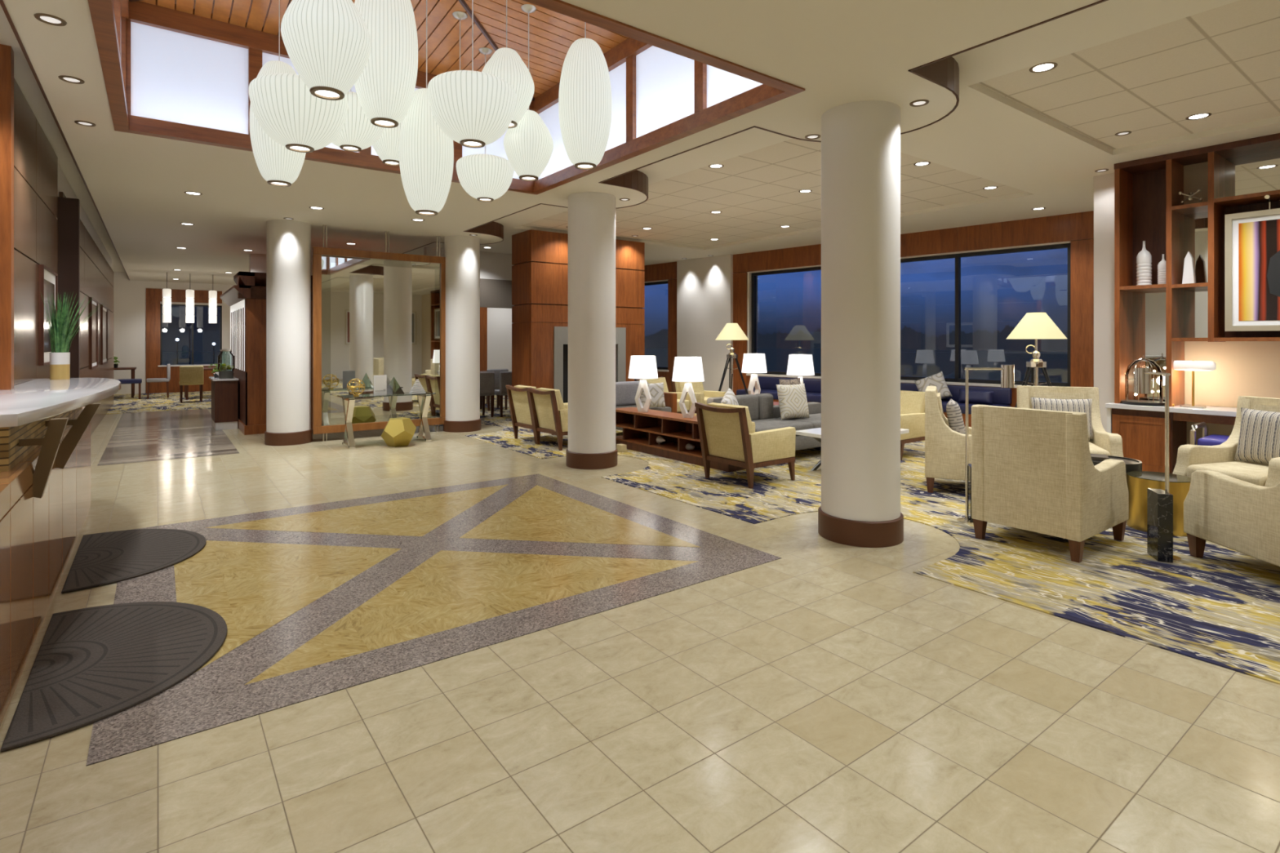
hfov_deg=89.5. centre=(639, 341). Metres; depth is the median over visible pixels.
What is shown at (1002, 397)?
window bench
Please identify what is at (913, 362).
ground
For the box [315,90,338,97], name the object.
diffuser
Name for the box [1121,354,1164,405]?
glass lantern
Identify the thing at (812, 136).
recessed light
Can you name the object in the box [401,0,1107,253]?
fascia
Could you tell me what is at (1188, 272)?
obelisk
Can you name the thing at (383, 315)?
mirror glass
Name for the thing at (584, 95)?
pendant
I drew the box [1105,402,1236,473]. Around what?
desk
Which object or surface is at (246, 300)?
wall
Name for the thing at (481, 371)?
dining table
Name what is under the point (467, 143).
diffuser
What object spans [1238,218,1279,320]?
print
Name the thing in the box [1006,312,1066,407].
lamp
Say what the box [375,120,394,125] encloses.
diffuser
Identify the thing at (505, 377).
dining chair
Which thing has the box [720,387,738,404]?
throw pillow
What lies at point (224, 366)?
jar
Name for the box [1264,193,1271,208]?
picture light
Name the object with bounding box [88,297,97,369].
framed picture
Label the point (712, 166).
recessed light
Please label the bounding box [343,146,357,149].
diffuser
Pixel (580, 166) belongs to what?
diffuser
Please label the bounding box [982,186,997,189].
recessed light
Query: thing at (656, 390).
throw pillow
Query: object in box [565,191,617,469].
column
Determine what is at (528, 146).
pendant
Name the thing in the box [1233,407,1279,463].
throw pillow
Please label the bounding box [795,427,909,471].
coffee table
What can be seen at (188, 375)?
dining chair
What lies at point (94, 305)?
print
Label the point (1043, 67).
recessed light
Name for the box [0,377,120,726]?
reception desk
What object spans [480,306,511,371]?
wall
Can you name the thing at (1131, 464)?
table
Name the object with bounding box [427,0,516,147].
pendant
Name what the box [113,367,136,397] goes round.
dining table
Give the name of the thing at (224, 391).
sideboard
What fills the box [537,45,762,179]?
window
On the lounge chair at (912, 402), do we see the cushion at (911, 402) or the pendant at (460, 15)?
the cushion at (911, 402)
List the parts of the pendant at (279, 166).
lamp shade, cord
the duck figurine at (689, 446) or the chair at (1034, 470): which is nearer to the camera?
the chair at (1034, 470)
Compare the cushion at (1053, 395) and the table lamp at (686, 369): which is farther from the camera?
the table lamp at (686, 369)
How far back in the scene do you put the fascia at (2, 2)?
4.33 m
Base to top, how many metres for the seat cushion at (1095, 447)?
0.145 m
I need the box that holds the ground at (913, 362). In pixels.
[162,347,1067,382]
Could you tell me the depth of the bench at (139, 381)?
15.71 m
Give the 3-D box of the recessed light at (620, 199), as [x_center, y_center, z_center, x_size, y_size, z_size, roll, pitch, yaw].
[-0.177,-1.647,7.479,0.126,0.007,0.126,0,0,-37]
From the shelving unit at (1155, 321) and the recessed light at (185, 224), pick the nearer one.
the shelving unit at (1155, 321)
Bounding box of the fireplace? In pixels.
[511,229,644,425]
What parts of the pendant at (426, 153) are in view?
lamp shade, cord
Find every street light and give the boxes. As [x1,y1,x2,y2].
[175,337,178,364]
[189,323,190,364]
[212,342,215,364]
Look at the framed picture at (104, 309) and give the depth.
11.69 m
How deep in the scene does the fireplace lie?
10.98 m
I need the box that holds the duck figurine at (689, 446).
[685,443,694,449]
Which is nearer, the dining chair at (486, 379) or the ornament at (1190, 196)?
the ornament at (1190, 196)
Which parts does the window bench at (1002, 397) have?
backrest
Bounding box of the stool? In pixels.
[381,417,416,447]
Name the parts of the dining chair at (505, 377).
seat, leg, backrest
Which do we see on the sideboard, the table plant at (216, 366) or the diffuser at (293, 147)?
the table plant at (216, 366)
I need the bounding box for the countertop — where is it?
[0,377,120,427]
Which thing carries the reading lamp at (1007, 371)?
on the floor
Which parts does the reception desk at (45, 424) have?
mosaic panel, panel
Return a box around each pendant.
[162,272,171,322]
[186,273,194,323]
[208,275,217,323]
[248,73,348,152]
[249,0,306,186]
[280,0,371,100]
[331,88,384,151]
[354,0,417,128]
[372,122,401,165]
[399,0,453,215]
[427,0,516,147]
[452,11,467,70]
[456,47,514,201]
[481,0,534,128]
[503,4,553,181]
[558,22,612,169]
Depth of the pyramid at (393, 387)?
9.00 m
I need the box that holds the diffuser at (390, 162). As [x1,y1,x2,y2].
[386,161,398,164]
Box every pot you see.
[49,352,70,364]
[49,364,70,379]
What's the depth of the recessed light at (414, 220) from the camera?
8.74 m
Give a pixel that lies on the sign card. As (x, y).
(380, 381)
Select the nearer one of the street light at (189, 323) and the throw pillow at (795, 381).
the throw pillow at (795, 381)
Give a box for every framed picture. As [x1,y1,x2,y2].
[39,264,57,365]
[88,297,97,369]
[100,304,107,364]
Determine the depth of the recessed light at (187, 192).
7.16 m
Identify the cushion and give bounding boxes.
[514,385,536,389]
[536,387,564,409]
[640,377,668,392]
[676,399,689,412]
[677,382,704,393]
[703,396,708,404]
[706,402,754,433]
[735,394,758,420]
[736,388,778,399]
[751,417,813,435]
[755,393,773,419]
[777,413,821,428]
[805,391,821,403]
[900,390,924,414]
[936,392,944,421]
[941,400,1011,414]
[1033,391,1084,399]
[1088,441,1110,455]
[1186,461,1268,486]
[1253,404,1279,412]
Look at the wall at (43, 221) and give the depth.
5.23 m
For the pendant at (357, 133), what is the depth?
5.06 m
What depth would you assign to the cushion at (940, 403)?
6.04 m
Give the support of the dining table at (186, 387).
on the floor
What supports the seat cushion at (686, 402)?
on the lounge chair at (687, 402)
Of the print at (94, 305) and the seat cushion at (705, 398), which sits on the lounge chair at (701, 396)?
the seat cushion at (705, 398)
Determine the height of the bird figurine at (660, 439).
0.113 m
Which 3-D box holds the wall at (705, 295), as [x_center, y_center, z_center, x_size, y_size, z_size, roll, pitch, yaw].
[2.298,-0.230,13.625,0.400,3.260,14.799,0,0,-44]
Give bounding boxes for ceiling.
[0,0,1279,271]
[3,0,1100,284]
[128,0,628,101]
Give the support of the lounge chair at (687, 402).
on the floor
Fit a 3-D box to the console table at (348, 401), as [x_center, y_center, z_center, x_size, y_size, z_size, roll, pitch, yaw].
[-3.474,1.061,8.887,1.200,0.682,0.420,0,0,-37]
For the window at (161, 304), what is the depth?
18.01 m
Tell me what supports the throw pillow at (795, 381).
on the sofa at (766, 416)
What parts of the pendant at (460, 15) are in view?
cord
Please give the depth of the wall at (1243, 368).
6.58 m
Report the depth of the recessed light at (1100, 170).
6.99 m
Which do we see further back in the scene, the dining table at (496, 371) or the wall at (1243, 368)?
the dining table at (496, 371)
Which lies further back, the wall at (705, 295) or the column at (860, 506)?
the wall at (705, 295)
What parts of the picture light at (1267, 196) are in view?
arm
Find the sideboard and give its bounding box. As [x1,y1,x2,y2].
[208,376,238,430]
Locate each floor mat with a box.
[0,601,226,751]
[61,528,206,593]
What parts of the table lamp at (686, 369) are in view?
lamp shade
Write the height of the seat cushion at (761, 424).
0.140 m
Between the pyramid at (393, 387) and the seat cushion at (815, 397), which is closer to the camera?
the pyramid at (393, 387)
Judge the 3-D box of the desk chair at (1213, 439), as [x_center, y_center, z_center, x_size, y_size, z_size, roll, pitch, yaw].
[5.384,1.076,5.826,0.482,0.637,0.564,0,0,-37]
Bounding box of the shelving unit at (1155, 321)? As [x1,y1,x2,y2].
[1114,133,1279,406]
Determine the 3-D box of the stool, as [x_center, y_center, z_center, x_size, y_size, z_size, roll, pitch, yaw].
[-3.260,1.218,8.734,0.427,0.363,0.449,0,0,33]
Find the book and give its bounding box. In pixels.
[1090,453,1109,461]
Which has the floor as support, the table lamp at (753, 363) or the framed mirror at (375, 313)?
the framed mirror at (375, 313)
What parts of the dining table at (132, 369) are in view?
leg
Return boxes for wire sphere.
[346,378,365,395]
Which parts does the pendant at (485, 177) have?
lamp shade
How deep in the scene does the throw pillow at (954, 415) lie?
6.02 m
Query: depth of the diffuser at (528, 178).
5.25 m
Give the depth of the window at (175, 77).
5.28 m
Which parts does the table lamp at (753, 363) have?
lamp shade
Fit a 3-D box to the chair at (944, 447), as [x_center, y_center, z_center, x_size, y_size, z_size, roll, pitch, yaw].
[3.170,0.921,6.095,0.865,0.945,0.690,0,0,25]
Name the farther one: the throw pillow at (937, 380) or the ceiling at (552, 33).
the throw pillow at (937, 380)
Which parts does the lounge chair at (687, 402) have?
armrest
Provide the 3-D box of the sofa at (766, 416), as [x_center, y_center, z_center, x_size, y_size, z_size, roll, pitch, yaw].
[1.839,1.025,8.028,1.990,0.750,0.830,0,0,-37]
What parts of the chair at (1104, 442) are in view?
armrest, backrest, armrest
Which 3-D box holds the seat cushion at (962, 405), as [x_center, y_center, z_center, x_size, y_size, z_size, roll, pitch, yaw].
[5.069,1.030,10.124,0.570,0.140,1.202,0,0,-44]
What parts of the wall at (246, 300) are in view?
lit panel, panel, crown moulding, cornice, panel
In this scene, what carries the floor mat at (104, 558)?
on the floor
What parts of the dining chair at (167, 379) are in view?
leg, seat, leg, backrest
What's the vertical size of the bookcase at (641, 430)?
0.500 m
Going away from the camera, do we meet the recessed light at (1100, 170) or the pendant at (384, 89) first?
the pendant at (384, 89)
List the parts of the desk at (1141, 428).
panel, door rail, door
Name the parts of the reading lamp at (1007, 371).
arm, lamp shade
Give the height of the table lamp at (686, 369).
0.720 m
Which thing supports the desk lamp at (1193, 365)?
on the desk at (1141, 428)
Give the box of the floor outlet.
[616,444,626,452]
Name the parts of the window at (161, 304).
sill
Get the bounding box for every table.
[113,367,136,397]
[184,367,228,399]
[337,391,435,449]
[480,370,499,405]
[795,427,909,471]
[1092,455,1142,475]
[1126,471,1191,536]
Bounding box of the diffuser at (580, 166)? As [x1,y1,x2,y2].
[577,164,592,167]
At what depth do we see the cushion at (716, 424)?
6.33 m
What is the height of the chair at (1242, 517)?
0.945 m
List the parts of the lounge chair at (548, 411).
post, leg, rail, panel, seat frame, post, leg, armrest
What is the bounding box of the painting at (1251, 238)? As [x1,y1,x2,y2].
[1224,208,1279,331]
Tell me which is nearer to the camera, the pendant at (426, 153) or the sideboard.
the pendant at (426, 153)
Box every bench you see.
[117,378,142,399]
[736,376,1012,426]
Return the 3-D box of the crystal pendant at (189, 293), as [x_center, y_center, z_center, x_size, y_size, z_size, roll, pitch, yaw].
[-10.865,-1.055,15.599,0.170,1.190,0.166,0,0,-37]
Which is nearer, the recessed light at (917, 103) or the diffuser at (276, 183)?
the recessed light at (917, 103)
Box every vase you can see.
[1136,240,1151,285]
[1157,253,1165,284]
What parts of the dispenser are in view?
lid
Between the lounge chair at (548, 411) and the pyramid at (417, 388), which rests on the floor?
the lounge chair at (548, 411)
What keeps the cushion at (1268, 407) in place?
on the chair at (1190, 458)
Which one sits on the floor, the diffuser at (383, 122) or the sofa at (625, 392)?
the sofa at (625, 392)
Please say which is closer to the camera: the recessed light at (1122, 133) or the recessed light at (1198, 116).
the recessed light at (1198, 116)
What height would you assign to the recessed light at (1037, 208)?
0.006 m
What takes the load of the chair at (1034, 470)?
on the floor
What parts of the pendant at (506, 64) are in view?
cord, lamp shade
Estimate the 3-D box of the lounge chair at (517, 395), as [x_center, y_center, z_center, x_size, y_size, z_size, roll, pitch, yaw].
[-1.407,1.006,9.218,0.790,0.777,0.650,0,0,-38]
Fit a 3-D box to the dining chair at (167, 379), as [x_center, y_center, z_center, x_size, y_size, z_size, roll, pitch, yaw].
[-12.012,0.974,16.116,0.480,0.840,0.460,0,0,-37]
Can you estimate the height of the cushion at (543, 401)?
0.375 m
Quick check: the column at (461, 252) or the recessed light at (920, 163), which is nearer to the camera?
the recessed light at (920, 163)
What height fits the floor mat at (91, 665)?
0.012 m
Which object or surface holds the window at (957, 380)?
attached to the wall at (705, 295)
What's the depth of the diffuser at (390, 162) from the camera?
5.77 m
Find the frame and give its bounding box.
[88,0,804,195]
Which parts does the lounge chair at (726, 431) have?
post, leg, rail, panel, armrest, post, leg, seat frame, armrest, leg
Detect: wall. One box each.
[0,44,113,435]
[113,271,234,394]
[219,271,312,435]
[423,246,514,308]
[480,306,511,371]
[642,210,1093,407]
[1093,173,1279,444]
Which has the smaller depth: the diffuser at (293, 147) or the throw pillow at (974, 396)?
the diffuser at (293, 147)
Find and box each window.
[130,21,519,178]
[158,303,222,366]
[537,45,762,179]
[644,279,668,371]
[746,240,1070,387]
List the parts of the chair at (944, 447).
leg, backrest, armrest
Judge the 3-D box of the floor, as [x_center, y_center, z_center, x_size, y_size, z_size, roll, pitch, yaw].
[-1.677,1.457,9.354,14.500,0.126,29.000,0,0,-37]
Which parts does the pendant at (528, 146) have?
lamp shade, cord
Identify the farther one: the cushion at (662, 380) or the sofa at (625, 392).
the cushion at (662, 380)
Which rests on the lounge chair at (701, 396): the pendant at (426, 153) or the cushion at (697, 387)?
the cushion at (697, 387)
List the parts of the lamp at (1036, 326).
stem, post, lamp shade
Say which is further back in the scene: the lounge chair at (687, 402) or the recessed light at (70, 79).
the lounge chair at (687, 402)
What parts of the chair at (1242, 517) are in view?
leg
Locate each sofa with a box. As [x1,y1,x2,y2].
[615,381,676,430]
[706,393,821,450]
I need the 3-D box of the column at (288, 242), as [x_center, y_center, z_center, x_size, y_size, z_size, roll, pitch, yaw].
[-4.882,-0.125,8.984,0.586,3.050,0.586,0,0,-37]
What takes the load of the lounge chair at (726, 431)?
on the floor
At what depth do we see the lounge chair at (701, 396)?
11.34 m
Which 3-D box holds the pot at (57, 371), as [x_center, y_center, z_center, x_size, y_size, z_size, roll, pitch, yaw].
[-4.649,0.240,5.178,0.122,0.120,0.122,0,0,-37]
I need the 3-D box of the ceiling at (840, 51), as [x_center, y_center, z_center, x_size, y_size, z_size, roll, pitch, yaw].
[-3.137,-1.690,7.641,5.310,0.080,28.000,0,0,-37]
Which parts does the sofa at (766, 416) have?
backrest, armrest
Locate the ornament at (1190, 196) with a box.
[1178,188,1203,204]
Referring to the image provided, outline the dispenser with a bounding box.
[217,348,234,378]
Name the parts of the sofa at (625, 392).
backrest, panel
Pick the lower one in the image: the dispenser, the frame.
the dispenser
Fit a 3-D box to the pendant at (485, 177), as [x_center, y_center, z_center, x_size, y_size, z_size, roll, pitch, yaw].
[-1.429,-2.002,5.970,0.521,1.383,0.521,0,0,-37]
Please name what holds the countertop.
on the reception desk at (45, 424)
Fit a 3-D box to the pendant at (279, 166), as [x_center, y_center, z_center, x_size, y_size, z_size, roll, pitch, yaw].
[-2.708,-1.942,4.850,0.384,1.517,0.384,0,0,-37]
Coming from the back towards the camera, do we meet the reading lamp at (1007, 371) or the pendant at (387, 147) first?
the pendant at (387, 147)
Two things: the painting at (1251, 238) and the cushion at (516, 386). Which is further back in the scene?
the cushion at (516, 386)
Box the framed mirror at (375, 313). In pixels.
[312,224,445,440]
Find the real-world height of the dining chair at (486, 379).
0.840 m
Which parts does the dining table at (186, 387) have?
leg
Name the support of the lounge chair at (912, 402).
on the floor
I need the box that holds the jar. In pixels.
[217,351,234,371]
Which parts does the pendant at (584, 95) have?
cord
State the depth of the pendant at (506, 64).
4.82 m
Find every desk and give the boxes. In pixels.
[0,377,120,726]
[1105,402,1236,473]
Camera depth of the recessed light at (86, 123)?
4.87 m
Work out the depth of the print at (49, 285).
5.72 m
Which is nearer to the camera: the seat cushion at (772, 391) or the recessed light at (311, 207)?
the recessed light at (311, 207)
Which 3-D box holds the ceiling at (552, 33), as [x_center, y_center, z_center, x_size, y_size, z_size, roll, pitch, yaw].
[-1.499,-2.818,4.609,5.050,0.383,5.120,0,0,-37]
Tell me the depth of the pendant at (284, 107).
4.01 m
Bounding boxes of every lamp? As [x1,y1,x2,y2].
[628,355,657,412]
[671,356,704,417]
[715,323,749,394]
[741,353,767,394]
[786,354,814,383]
[956,364,1014,524]
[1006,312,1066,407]
[1133,367,1181,563]
[1173,360,1216,408]
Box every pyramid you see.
[386,376,404,394]
[408,379,426,393]
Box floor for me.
[0,391,1279,852]
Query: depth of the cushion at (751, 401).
7.87 m
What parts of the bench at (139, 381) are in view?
seat, leg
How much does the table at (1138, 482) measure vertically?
0.389 m
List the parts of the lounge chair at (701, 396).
post, panel, armrest, armrest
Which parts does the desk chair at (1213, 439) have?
arm frame, seat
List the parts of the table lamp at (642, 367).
lamp shade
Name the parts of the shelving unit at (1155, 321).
shelf, mirror panel, panel, shelf, shelf, shelf, mirror panel, mirror panel, panel, rail, shelf, shelf, mirror panel, panel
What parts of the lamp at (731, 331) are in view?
post, lamp shade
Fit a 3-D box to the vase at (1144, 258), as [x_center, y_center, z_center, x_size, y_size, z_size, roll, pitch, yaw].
[5.243,-0.812,6.719,0.128,0.475,0.128,0,0,-37]
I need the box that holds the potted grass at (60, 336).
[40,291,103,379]
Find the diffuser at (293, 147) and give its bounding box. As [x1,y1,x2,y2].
[290,146,308,150]
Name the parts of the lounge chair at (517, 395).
post, leg, rail, panel, seat frame, post, leg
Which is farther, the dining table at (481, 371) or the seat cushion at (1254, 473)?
the dining table at (481, 371)
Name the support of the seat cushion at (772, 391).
on the window bench at (1002, 397)
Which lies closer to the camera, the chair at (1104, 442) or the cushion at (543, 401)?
the chair at (1104, 442)
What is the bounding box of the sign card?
[373,374,386,395]
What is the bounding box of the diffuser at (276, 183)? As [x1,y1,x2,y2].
[272,182,286,184]
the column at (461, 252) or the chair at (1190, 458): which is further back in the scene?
the column at (461, 252)
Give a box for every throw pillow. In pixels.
[638,382,666,407]
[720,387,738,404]
[776,383,809,419]
[778,377,800,385]
[914,371,952,399]
[946,399,965,434]
[957,389,994,404]
[1030,396,1093,441]
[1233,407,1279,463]
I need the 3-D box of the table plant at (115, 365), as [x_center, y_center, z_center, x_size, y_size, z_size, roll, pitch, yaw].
[-13.119,0.509,16.157,0.223,0.289,0.152,0,0,8]
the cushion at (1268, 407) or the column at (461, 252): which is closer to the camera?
the cushion at (1268, 407)
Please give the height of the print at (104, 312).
0.890 m
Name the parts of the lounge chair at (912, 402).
leg, seat frame, armrest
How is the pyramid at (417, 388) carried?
on the console table at (348, 401)
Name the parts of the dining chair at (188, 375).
leg, seat, backrest, leg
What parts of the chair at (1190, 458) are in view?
armrest, backrest, armrest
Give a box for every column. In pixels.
[264,219,312,445]
[443,235,480,432]
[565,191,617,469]
[817,100,903,547]
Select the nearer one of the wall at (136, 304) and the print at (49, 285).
the print at (49, 285)
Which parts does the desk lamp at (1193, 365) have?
stem, lamp shade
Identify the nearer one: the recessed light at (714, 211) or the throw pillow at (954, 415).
the throw pillow at (954, 415)
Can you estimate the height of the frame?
1.062 m
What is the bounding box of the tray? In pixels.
[1121,400,1164,405]
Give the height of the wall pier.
3.050 m
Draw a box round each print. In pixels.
[44,279,54,352]
[92,303,97,363]
[102,310,106,359]
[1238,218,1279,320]
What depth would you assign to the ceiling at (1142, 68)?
5.88 m
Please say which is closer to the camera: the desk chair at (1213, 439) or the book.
the book
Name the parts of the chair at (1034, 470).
leg, armrest, backrest, leg, armrest, leg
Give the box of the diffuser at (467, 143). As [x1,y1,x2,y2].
[464,142,480,145]
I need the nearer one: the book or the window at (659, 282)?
the book
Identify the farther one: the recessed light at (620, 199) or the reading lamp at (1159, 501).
the recessed light at (620, 199)
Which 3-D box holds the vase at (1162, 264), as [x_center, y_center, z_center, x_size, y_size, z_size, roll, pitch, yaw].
[5.338,-0.735,6.591,0.092,0.320,0.092,0,0,-37]
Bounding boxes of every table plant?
[113,356,119,368]
[208,364,222,377]
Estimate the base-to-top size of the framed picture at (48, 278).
0.850 m
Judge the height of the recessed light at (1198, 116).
0.006 m
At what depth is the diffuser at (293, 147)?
4.21 m
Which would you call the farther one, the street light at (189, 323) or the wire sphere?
the street light at (189, 323)
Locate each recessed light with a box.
[33,13,66,26]
[57,75,84,84]
[74,120,96,126]
[179,222,194,225]
[183,191,202,195]
[309,206,324,209]
[411,218,424,221]
[619,198,630,200]
[708,164,724,168]
[710,210,721,213]
[798,189,812,192]
[804,133,821,139]
[909,99,928,106]
[913,161,930,165]
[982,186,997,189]
[1029,62,1057,72]
[1031,207,1045,209]
[1094,168,1108,172]
[1115,130,1131,136]
[1185,112,1211,119]
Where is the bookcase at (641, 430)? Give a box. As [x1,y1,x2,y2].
[615,407,746,471]
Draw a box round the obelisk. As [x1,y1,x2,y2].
[1182,251,1195,284]
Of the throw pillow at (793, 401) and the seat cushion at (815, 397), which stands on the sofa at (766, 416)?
the throw pillow at (793, 401)
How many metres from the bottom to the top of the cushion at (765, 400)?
0.330 m
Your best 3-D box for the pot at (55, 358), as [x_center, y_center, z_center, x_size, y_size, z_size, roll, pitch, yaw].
[-4.649,0.133,5.178,0.123,0.095,0.123,0,0,-37]
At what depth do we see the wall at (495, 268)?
13.45 m
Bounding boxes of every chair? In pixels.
[146,364,170,399]
[178,365,204,403]
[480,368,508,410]
[480,371,494,417]
[493,371,511,417]
[506,384,568,444]
[527,387,568,450]
[634,376,692,413]
[670,377,726,413]
[694,402,795,488]
[900,390,924,460]
[924,386,971,493]
[971,404,1128,563]
[1017,385,1123,457]
[1173,395,1279,487]
[1183,470,1279,566]
[1190,422,1229,445]
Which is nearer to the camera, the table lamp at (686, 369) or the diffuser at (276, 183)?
the diffuser at (276, 183)
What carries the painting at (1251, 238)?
attached to the shelving unit at (1155, 321)
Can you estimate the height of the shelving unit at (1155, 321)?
2.496 m
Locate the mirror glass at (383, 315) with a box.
[330,262,435,418]
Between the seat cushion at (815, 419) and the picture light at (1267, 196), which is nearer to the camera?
the picture light at (1267, 196)
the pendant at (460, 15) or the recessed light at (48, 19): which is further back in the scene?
the pendant at (460, 15)
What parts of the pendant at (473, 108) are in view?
lamp shade, cord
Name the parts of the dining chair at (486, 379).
leg, seat, backrest, leg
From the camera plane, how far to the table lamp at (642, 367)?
8.18 m
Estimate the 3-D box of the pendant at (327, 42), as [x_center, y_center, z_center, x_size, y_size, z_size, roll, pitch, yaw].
[-1.742,-2.042,3.600,0.469,1.328,0.469,0,0,-37]
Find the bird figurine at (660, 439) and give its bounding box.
[656,435,665,444]
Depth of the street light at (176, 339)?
29.25 m
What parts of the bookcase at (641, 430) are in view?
shelf, panel, shelf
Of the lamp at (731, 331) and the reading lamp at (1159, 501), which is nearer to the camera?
the reading lamp at (1159, 501)
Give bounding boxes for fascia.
[0,0,129,279]
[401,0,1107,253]
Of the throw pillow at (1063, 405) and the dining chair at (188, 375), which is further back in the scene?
the dining chair at (188, 375)
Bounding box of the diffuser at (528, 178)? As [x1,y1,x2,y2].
[523,177,534,179]
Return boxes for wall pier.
[248,253,312,275]
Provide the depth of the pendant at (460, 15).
5.36 m

